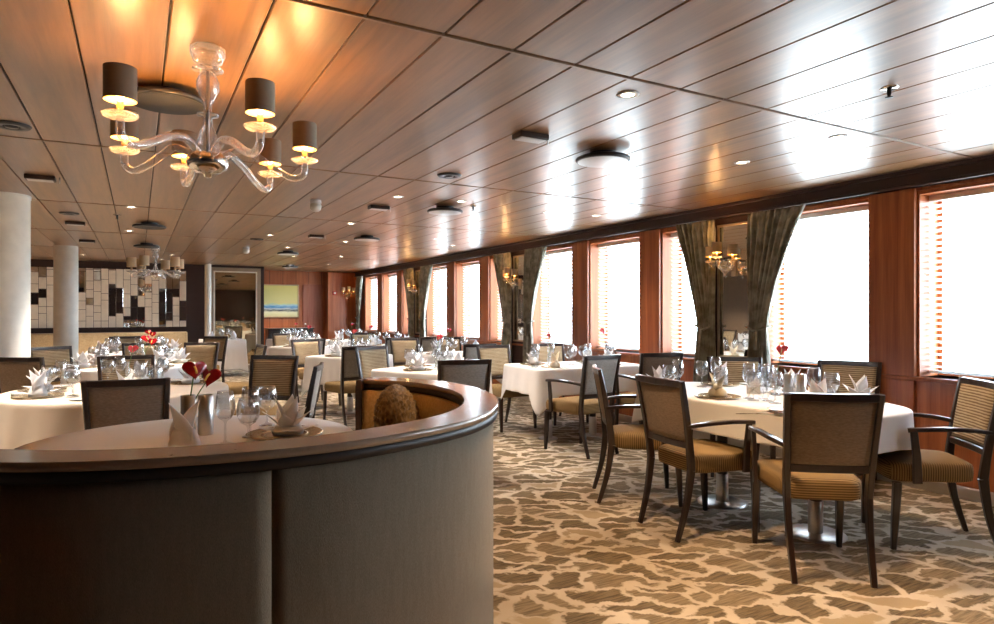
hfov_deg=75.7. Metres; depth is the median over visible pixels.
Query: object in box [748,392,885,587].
dining chair
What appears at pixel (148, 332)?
anthurium
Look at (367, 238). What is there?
ceiling disc
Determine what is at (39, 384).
napkin
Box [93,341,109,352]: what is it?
napkin
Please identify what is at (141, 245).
ceiling disc
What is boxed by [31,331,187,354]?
banquette
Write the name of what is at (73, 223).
emergency light
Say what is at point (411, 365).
charger plate
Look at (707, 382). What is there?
charger plate
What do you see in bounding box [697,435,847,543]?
dining table
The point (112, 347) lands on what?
napkin
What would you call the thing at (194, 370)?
anthurium
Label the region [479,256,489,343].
trim
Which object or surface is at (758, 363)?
wine glass
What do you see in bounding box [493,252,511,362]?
curtain
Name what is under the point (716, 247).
wall lamp
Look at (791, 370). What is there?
napkin
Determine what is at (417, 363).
napkin
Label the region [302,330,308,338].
napkin
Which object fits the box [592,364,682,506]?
dining chair
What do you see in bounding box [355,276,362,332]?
curtain
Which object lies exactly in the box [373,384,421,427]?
cushion
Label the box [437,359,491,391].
dining chair
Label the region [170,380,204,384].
charger plate
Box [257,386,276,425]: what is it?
water goblet
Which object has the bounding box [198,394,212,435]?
metal cylinder
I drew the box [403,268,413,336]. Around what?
curtain
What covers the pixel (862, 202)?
window
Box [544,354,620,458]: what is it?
dining chair
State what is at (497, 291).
window blind
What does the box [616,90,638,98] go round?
recessed light
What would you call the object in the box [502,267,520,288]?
wall lamp
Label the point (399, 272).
trim
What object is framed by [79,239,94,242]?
emergency light
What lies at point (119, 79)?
chandelier
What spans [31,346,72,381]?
dining chair
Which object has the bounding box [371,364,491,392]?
tablecloth
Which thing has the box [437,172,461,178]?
ceiling vent
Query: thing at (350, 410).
dining table
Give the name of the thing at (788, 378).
metal cylinder
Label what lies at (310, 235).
emergency light
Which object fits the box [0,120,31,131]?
ceiling vent
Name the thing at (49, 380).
napkin
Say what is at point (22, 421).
tablecloth
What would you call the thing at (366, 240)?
diffuser
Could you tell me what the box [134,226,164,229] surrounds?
diffuser
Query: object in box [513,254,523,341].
wall mirror
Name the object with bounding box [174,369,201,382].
napkin
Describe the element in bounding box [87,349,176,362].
tablecloth
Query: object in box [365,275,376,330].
window
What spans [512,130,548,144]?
emergency light
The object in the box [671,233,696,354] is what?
window blind
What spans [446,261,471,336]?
trim
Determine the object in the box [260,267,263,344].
wall
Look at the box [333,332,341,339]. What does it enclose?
napkin
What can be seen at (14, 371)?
dining chair
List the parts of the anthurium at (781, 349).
flower stem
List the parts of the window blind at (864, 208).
cord, rail, head rail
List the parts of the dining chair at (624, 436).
leg, frame, leg, armrest, armrest, seat, leg, leg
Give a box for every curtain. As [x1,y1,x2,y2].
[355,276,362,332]
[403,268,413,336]
[419,265,432,344]
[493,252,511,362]
[522,246,546,362]
[675,219,715,381]
[745,204,805,387]
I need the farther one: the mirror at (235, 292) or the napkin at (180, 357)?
the mirror at (235, 292)
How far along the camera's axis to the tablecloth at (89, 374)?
6.41 m
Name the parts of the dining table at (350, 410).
plate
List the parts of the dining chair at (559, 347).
frame, backrest, leg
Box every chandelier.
[101,42,317,192]
[127,249,184,278]
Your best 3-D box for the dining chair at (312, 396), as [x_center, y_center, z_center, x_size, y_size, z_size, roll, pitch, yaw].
[-1.624,0.865,4.826,0.603,0.939,0.493,0,0,-9]
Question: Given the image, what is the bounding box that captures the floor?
[199,369,993,623]
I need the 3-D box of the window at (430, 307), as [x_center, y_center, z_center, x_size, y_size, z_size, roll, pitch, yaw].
[-1.058,-0.215,12.741,0.300,1.410,1.040,0,0,-29]
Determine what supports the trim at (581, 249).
attached to the wall at (933, 398)
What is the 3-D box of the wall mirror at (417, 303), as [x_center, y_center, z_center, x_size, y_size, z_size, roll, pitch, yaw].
[-1.617,-0.210,13.345,0.022,1.330,0.420,0,0,-29]
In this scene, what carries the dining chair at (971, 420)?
on the floor
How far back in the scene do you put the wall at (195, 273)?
14.36 m
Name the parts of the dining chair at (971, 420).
leg, leg, seat, armrest, armrest, leg, frame, backrest, leg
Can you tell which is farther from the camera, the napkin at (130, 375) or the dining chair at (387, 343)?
the dining chair at (387, 343)
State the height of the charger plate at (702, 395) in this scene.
0.012 m
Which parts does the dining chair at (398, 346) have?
backrest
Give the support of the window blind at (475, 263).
attached to the window at (460, 303)
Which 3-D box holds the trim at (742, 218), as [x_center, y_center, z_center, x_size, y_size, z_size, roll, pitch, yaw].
[2.469,0.152,6.453,0.360,2.184,0.700,0,0,-29]
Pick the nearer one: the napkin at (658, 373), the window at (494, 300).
the napkin at (658, 373)
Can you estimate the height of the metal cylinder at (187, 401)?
0.186 m
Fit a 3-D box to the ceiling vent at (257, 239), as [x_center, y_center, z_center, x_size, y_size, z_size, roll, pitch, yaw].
[-3.518,-1.061,9.378,0.190,0.018,0.190,0,0,-29]
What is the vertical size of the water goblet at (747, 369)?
0.200 m
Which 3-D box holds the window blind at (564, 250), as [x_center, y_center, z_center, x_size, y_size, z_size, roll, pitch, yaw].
[0.914,-0.211,9.215,0.060,1.353,0.988,0,0,-29]
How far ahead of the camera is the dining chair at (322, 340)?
9.60 m
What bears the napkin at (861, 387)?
on the charger plate
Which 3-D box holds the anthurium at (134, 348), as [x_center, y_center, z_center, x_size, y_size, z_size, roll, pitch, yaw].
[-2.851,0.410,5.003,0.046,0.298,0.080,0,0,41]
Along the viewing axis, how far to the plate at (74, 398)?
4.18 m
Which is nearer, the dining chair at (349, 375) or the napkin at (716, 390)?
the napkin at (716, 390)
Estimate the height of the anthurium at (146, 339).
0.304 m
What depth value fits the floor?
3.58 m
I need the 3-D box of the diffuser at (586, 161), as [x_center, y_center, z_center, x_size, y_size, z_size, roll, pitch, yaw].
[0.713,-1.006,4.310,0.336,0.008,0.336,0,0,-29]
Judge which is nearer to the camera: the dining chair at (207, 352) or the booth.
the booth
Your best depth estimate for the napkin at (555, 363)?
6.62 m
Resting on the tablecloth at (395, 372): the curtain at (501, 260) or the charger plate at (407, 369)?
the charger plate at (407, 369)
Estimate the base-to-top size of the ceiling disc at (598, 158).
0.068 m
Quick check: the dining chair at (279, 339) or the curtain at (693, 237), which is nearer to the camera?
the curtain at (693, 237)
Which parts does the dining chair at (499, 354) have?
frame, backrest, leg, leg, seat, leg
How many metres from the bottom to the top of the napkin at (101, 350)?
0.169 m
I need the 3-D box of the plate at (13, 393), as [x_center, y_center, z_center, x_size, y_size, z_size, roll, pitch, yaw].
[-3.304,0.569,4.473,0.166,0.011,0.166,0,0,-29]
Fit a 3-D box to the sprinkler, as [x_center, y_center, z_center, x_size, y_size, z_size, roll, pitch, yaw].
[1.874,-1.047,3.058,0.080,0.046,0.080,0,0,-29]
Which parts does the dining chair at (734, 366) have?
leg, backrest, frame, leg, leg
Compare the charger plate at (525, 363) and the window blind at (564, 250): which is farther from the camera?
the window blind at (564, 250)
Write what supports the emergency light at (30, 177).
attached to the ceiling
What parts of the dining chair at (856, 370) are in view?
backrest, frame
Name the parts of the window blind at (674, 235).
rail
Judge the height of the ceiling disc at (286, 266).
0.068 m
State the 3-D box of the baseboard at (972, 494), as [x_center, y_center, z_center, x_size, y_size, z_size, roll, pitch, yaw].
[0.663,1.288,9.315,0.030,0.085,18.800,0,0,-29]
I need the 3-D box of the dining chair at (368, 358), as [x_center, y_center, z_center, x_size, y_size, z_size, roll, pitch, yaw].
[-1.237,0.865,7.200,0.603,0.939,0.493,0,0,40]
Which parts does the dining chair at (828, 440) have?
leg, armrest, leg, seat, frame, leg, leg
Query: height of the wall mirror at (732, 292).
1.330 m
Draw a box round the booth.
[0,377,497,623]
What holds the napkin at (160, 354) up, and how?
on the charger plate
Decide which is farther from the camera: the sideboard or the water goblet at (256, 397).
the sideboard
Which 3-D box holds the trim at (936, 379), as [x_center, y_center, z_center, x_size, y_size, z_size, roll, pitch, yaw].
[0.804,0.505,9.395,0.365,0.030,18.800,0,0,-29]
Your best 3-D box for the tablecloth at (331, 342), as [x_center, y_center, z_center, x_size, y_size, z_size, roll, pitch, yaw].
[-3.051,0.801,13.305,1.193,0.452,0.932,0,0,-29]
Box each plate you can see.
[9,391,27,394]
[10,392,63,398]
[17,387,66,391]
[52,384,71,386]
[65,366,96,368]
[68,397,81,400]
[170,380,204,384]
[245,427,322,439]
[403,368,432,370]
[404,364,431,366]
[520,362,546,364]
[541,365,569,367]
[695,393,740,398]
[701,381,740,385]
[767,406,782,411]
[769,389,807,394]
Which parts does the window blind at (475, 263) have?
head rail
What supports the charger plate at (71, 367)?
on the tablecloth at (89, 374)
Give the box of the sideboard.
[264,328,313,344]
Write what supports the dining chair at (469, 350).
on the floor
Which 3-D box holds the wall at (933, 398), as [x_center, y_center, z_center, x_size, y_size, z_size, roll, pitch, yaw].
[0.824,0.080,9.405,0.340,2.500,18.800,0,0,-29]
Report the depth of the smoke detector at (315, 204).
6.07 m
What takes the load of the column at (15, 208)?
on the floor
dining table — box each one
[337,393,354,413]
[539,398,601,440]
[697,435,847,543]
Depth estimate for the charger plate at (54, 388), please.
4.68 m
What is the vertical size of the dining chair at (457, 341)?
0.939 m
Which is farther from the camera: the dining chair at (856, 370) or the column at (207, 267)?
the column at (207, 267)
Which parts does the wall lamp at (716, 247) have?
lamp shade, lamp shade, lamp shade, wall plate, lamp shade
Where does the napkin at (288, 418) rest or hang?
on the charger plate at (258, 434)
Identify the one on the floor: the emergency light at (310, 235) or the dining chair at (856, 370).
the dining chair at (856, 370)
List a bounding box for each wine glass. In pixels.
[65,361,79,395]
[215,390,235,443]
[240,386,259,437]
[742,363,755,398]
[757,363,769,398]
[761,366,774,401]
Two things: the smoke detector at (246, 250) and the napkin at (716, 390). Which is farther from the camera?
the smoke detector at (246, 250)
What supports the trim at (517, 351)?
attached to the wall at (933, 398)
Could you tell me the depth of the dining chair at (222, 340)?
10.33 m
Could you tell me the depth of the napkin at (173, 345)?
9.52 m
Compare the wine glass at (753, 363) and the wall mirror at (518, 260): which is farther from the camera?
the wall mirror at (518, 260)
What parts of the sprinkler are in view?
plate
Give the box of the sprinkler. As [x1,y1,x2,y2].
[879,85,898,98]
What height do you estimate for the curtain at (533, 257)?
1.966 m
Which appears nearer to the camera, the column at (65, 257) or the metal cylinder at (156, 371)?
the metal cylinder at (156, 371)
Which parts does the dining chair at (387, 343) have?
frame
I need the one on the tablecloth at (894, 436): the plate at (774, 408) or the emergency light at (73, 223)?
the plate at (774, 408)
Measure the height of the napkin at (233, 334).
0.181 m
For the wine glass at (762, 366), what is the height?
0.232 m
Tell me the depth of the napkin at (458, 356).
6.45 m
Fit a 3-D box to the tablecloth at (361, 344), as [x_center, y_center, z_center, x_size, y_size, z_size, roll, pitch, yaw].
[-1.899,0.801,11.145,1.190,0.452,0.922,0,0,-29]
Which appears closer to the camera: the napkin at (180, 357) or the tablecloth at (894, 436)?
the tablecloth at (894, 436)
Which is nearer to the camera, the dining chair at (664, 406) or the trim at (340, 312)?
the dining chair at (664, 406)
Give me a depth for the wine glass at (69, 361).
4.40 m
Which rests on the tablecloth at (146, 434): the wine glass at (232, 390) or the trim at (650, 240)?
the wine glass at (232, 390)
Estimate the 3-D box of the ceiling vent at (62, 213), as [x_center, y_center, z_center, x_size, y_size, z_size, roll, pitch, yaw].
[-4.628,-1.061,6.921,0.190,0.018,0.190,0,0,-29]
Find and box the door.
[303,284,322,338]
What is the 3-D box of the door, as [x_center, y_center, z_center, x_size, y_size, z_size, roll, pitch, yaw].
[-4.874,0.300,16.947,0.520,2.060,0.069,0,0,-29]
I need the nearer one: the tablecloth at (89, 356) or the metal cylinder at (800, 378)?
the metal cylinder at (800, 378)
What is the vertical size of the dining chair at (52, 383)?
0.939 m
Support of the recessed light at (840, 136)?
in the ceiling
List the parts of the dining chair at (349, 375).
leg, seat, leg, frame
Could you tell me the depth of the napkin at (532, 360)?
6.98 m
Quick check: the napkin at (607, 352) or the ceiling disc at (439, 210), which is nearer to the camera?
the ceiling disc at (439, 210)
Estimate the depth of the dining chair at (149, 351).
8.22 m
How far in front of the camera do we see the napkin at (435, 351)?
8.69 m
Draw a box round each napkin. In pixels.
[17,370,60,396]
[22,367,59,389]
[70,351,93,367]
[91,348,111,363]
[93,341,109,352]
[107,339,119,350]
[116,369,134,379]
[123,361,153,378]
[154,349,164,366]
[167,339,181,349]
[168,399,200,446]
[172,348,190,362]
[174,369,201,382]
[229,331,237,338]
[258,394,317,435]
[286,336,294,345]
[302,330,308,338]
[330,343,340,355]
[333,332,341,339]
[367,336,379,344]
[407,353,429,369]
[429,341,444,353]
[448,352,467,359]
[527,348,540,363]
[550,352,560,366]
[582,346,591,355]
[598,349,612,354]
[646,365,673,378]
[708,372,726,397]
[714,362,727,384]
[775,369,800,392]
[807,378,826,392]
[843,374,877,393]
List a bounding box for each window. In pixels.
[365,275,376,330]
[383,272,396,331]
[403,276,407,333]
[427,264,445,335]
[456,259,478,338]
[490,257,502,340]
[533,245,571,345]
[590,234,638,350]
[661,228,694,355]
[768,199,867,365]
[917,179,993,378]
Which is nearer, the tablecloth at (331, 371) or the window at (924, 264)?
the window at (924, 264)
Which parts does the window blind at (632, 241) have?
head rail, rail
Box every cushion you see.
[362,390,459,428]
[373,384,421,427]
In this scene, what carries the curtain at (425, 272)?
hanging from the wall at (933, 398)
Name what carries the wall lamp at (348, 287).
attached to the wall at (933, 398)
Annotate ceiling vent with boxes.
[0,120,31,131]
[58,212,78,215]
[250,238,263,240]
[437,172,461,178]
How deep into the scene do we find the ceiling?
3.43 m
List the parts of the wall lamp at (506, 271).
lamp shade, lamp shade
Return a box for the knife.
[736,413,773,413]
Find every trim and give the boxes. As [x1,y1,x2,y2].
[269,270,321,327]
[325,272,355,338]
[352,154,993,276]
[360,330,993,383]
[377,273,395,342]
[396,270,402,337]
[414,267,440,343]
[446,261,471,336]
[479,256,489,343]
[511,250,550,362]
[571,240,589,395]
[639,229,660,359]
[715,215,747,356]
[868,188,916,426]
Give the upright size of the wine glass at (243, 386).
0.232 m
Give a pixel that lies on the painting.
(280, 300)
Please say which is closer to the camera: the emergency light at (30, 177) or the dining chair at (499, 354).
the emergency light at (30, 177)
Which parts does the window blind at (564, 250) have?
cord, head rail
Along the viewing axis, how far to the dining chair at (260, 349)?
7.46 m
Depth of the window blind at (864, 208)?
5.66 m
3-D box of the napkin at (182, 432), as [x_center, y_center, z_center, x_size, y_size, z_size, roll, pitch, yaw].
[-1.310,0.474,2.682,0.124,0.202,0.274,0,0,-31]
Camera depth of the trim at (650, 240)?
7.34 m
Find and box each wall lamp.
[342,286,354,298]
[406,279,418,294]
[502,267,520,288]
[705,242,737,276]
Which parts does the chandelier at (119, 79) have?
lamp shade, drip dish, bulb, lamp shade, drip dish, arm, arm, drip dish, lamp shade, arm, rod, glass stem, arm, arm, lamp shade, drip dish, arm, lamp shade, drip dish, drip dish, lamp shade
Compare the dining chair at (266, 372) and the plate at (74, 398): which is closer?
the plate at (74, 398)
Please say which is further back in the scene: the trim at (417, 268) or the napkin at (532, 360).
the trim at (417, 268)
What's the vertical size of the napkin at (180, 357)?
0.169 m
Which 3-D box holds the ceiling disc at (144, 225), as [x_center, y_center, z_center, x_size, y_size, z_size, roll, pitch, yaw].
[-4.181,-1.036,7.699,0.364,0.068,0.364,0,0,-29]
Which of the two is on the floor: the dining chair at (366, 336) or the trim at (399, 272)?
the dining chair at (366, 336)
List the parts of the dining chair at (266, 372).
seat, backrest, frame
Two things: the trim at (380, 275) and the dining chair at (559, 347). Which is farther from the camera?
the trim at (380, 275)
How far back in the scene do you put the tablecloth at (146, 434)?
2.98 m
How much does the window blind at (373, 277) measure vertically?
1.353 m
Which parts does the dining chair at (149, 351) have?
backrest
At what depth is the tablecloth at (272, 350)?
10.58 m
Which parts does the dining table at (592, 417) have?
plate, plate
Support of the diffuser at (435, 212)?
attached to the ceiling disc at (439, 210)
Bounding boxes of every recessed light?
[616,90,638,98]
[734,160,749,164]
[828,134,848,139]
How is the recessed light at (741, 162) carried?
in the ceiling
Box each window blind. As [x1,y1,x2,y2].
[370,277,376,329]
[388,274,396,331]
[432,267,445,335]
[462,262,478,337]
[497,291,501,339]
[540,248,571,344]
[598,239,638,349]
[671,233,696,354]
[773,205,867,363]
[929,186,993,377]
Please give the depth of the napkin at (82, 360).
6.54 m
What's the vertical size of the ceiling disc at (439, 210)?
0.068 m
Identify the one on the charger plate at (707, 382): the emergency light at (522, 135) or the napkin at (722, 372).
the napkin at (722, 372)
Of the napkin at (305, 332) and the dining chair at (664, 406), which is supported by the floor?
the dining chair at (664, 406)
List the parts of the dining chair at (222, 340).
backrest, frame, leg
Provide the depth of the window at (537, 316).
9.64 m
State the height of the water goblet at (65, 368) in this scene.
0.200 m
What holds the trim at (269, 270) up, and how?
attached to the wall at (299, 278)
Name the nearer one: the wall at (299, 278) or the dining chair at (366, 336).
the dining chair at (366, 336)
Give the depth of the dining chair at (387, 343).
9.90 m
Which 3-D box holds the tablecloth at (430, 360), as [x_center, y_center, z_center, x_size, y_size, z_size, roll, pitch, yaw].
[-0.616,0.801,8.971,1.201,0.452,0.935,0,0,-29]
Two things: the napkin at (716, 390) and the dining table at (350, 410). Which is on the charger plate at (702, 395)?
the napkin at (716, 390)
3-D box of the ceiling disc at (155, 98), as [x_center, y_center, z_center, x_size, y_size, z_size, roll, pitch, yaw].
[-1.608,-1.036,3.111,0.364,0.068,0.364,0,0,-29]
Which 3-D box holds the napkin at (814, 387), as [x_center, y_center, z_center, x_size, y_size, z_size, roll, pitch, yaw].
[1.900,0.480,3.784,0.111,0.181,0.245,0,0,0]
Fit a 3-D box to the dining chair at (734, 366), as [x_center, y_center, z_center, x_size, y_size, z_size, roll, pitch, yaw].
[2.023,0.865,5.371,0.493,0.939,0.603,0,0,14]
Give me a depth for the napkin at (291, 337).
10.61 m
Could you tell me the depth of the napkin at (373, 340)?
10.88 m
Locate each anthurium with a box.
[128,345,138,374]
[141,335,156,352]
[144,330,155,342]
[182,361,221,398]
[436,334,442,361]
[600,328,606,346]
[775,345,788,391]
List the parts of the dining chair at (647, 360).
leg, armrest, seat, frame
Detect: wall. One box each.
[31,259,261,341]
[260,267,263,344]
[264,270,325,344]
[360,176,993,492]
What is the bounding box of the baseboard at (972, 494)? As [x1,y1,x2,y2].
[516,396,993,505]
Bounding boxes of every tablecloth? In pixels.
[0,381,230,448]
[15,415,352,449]
[60,361,199,383]
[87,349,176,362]
[199,338,248,371]
[266,338,314,354]
[268,345,332,354]
[300,354,392,400]
[325,339,381,346]
[351,344,419,351]
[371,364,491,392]
[406,351,502,382]
[501,361,638,414]
[632,382,913,453]
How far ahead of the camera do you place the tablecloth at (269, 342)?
13.52 m
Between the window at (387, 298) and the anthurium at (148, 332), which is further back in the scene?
the window at (387, 298)
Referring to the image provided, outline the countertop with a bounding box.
[264,328,313,328]
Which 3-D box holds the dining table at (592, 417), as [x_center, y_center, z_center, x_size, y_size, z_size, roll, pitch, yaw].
[0.847,0.957,7.034,1.348,0.746,0.828,0,0,-25]
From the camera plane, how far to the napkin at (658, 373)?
4.74 m
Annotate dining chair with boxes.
[0,357,45,393]
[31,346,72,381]
[50,381,60,384]
[80,378,170,429]
[97,355,154,379]
[109,336,140,349]
[122,342,162,354]
[183,342,219,379]
[201,336,227,381]
[223,344,266,405]
[231,355,298,415]
[272,333,296,345]
[291,339,340,405]
[295,338,325,402]
[304,362,323,417]
[323,345,378,425]
[350,333,373,344]
[355,346,389,378]
[385,337,413,366]
[389,338,418,366]
[420,336,446,351]
[434,337,461,350]
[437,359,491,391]
[463,343,496,380]
[476,345,536,432]
[532,343,588,425]
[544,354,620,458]
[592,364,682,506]
[614,352,683,424]
[635,374,759,542]
[707,357,775,476]
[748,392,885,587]
[817,360,881,479]
[861,376,993,549]
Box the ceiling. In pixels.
[0,0,993,272]
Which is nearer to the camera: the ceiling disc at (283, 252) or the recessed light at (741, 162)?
the recessed light at (741, 162)
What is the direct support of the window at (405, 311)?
in the wall at (933, 398)
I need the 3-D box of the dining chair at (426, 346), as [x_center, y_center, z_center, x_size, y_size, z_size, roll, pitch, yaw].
[-1.152,0.865,10.536,0.493,0.939,0.603,0,0,-29]
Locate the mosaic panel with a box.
[31,265,186,328]
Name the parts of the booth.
panel, post, panel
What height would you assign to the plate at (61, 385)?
0.011 m
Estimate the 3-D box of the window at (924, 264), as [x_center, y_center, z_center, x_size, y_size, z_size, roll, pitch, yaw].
[3.562,-0.215,4.503,0.300,1.410,0.990,0,0,-29]
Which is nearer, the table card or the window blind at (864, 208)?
the table card
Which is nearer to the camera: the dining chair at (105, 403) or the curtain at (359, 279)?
the dining chair at (105, 403)
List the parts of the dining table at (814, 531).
plate, plate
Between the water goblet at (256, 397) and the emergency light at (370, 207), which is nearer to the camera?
the water goblet at (256, 397)
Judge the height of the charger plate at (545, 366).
0.012 m
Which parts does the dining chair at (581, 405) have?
leg, armrest, seat, leg, leg, frame, leg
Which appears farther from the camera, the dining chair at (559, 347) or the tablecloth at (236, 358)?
the tablecloth at (236, 358)
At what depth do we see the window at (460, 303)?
11.94 m
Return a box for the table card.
[746,376,759,393]
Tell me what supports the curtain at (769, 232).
hanging from the wall at (933, 398)
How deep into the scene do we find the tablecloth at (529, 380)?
6.54 m
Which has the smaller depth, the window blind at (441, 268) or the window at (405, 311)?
the window blind at (441, 268)
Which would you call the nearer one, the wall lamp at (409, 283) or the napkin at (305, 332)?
the wall lamp at (409, 283)
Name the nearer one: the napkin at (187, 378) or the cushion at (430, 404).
the cushion at (430, 404)
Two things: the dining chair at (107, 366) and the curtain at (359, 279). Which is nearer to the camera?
the dining chair at (107, 366)
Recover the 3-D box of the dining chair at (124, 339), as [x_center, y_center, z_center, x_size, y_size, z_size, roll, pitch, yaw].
[-5.907,0.865,10.213,0.493,0.939,0.603,0,0,-35]
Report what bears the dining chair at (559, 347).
on the floor
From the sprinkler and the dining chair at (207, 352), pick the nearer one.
the sprinkler
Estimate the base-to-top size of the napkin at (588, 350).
0.180 m
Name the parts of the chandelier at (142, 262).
lamp shade, lamp shade, lamp shade, lamp shade, lamp shade, lamp shade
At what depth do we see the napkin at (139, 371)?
5.23 m
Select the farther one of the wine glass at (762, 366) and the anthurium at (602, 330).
the anthurium at (602, 330)
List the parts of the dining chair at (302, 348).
leg, seat, backrest, frame, leg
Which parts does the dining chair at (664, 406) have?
leg, frame, leg, leg, seat, armrest, leg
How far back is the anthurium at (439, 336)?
6.59 m
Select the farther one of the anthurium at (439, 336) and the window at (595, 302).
the window at (595, 302)
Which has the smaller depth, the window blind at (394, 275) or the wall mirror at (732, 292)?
the wall mirror at (732, 292)
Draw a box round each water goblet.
[64,368,80,397]
[236,397,259,441]
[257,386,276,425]
[745,369,760,400]
[767,371,782,403]
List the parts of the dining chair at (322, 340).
seat, frame, leg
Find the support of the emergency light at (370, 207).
attached to the ceiling
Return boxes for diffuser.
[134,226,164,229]
[136,246,157,247]
[356,239,378,241]
[429,210,460,214]
[578,156,627,167]
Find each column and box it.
[0,191,31,356]
[53,245,78,363]
[204,264,210,335]
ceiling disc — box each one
[132,222,165,229]
[133,243,159,247]
[134,85,205,114]
[277,251,298,254]
[282,265,297,267]
[354,235,379,241]
[427,206,462,214]
[576,150,629,167]
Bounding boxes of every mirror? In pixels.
[211,267,260,368]
[415,270,419,333]
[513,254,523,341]
[717,221,748,356]
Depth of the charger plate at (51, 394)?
4.32 m
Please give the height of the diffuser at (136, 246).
0.008 m
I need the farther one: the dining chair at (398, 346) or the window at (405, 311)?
the window at (405, 311)
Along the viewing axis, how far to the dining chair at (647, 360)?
6.24 m
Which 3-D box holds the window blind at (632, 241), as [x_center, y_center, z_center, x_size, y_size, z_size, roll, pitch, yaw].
[1.581,-0.211,8.024,0.060,1.353,0.938,0,0,-29]
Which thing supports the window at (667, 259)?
in the wall at (933, 398)
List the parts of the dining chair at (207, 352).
backrest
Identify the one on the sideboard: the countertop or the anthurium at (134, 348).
the countertop
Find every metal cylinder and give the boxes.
[154,369,159,377]
[180,394,195,429]
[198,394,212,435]
[784,373,792,392]
[796,374,805,392]
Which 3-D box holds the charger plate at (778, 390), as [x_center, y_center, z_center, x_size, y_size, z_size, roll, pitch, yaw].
[2.077,0.569,4.508,0.300,0.012,0.300,0,0,-21]
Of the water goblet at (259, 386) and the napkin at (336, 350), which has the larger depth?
the napkin at (336, 350)
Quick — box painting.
[264,284,298,317]
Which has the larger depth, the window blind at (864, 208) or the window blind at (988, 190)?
the window blind at (864, 208)
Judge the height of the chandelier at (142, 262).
0.532 m
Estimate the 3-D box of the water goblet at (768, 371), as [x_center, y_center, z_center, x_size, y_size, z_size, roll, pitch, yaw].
[1.751,0.475,4.032,0.099,0.200,0.099,0,0,-29]
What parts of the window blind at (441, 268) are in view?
head rail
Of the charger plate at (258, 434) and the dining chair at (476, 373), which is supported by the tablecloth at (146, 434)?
the charger plate at (258, 434)
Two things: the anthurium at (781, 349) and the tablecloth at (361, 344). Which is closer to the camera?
the anthurium at (781, 349)
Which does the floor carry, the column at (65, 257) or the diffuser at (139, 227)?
the column at (65, 257)
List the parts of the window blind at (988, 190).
cord, head rail, rail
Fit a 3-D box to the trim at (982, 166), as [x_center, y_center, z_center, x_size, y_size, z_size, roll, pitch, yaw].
[0.632,-1.005,9.298,0.100,0.130,18.800,0,0,-29]
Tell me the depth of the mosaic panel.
13.64 m
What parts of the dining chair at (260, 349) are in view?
seat, backrest, frame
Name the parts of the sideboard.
door, door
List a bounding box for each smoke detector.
[242,247,249,253]
[310,199,321,211]
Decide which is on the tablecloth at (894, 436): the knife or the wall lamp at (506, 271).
the knife
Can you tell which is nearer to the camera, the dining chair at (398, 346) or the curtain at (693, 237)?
the curtain at (693, 237)
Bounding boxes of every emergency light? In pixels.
[24,174,59,183]
[65,221,87,226]
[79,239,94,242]
[308,234,323,237]
[368,205,390,211]
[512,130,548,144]
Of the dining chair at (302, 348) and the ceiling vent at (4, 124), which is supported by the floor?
the dining chair at (302, 348)

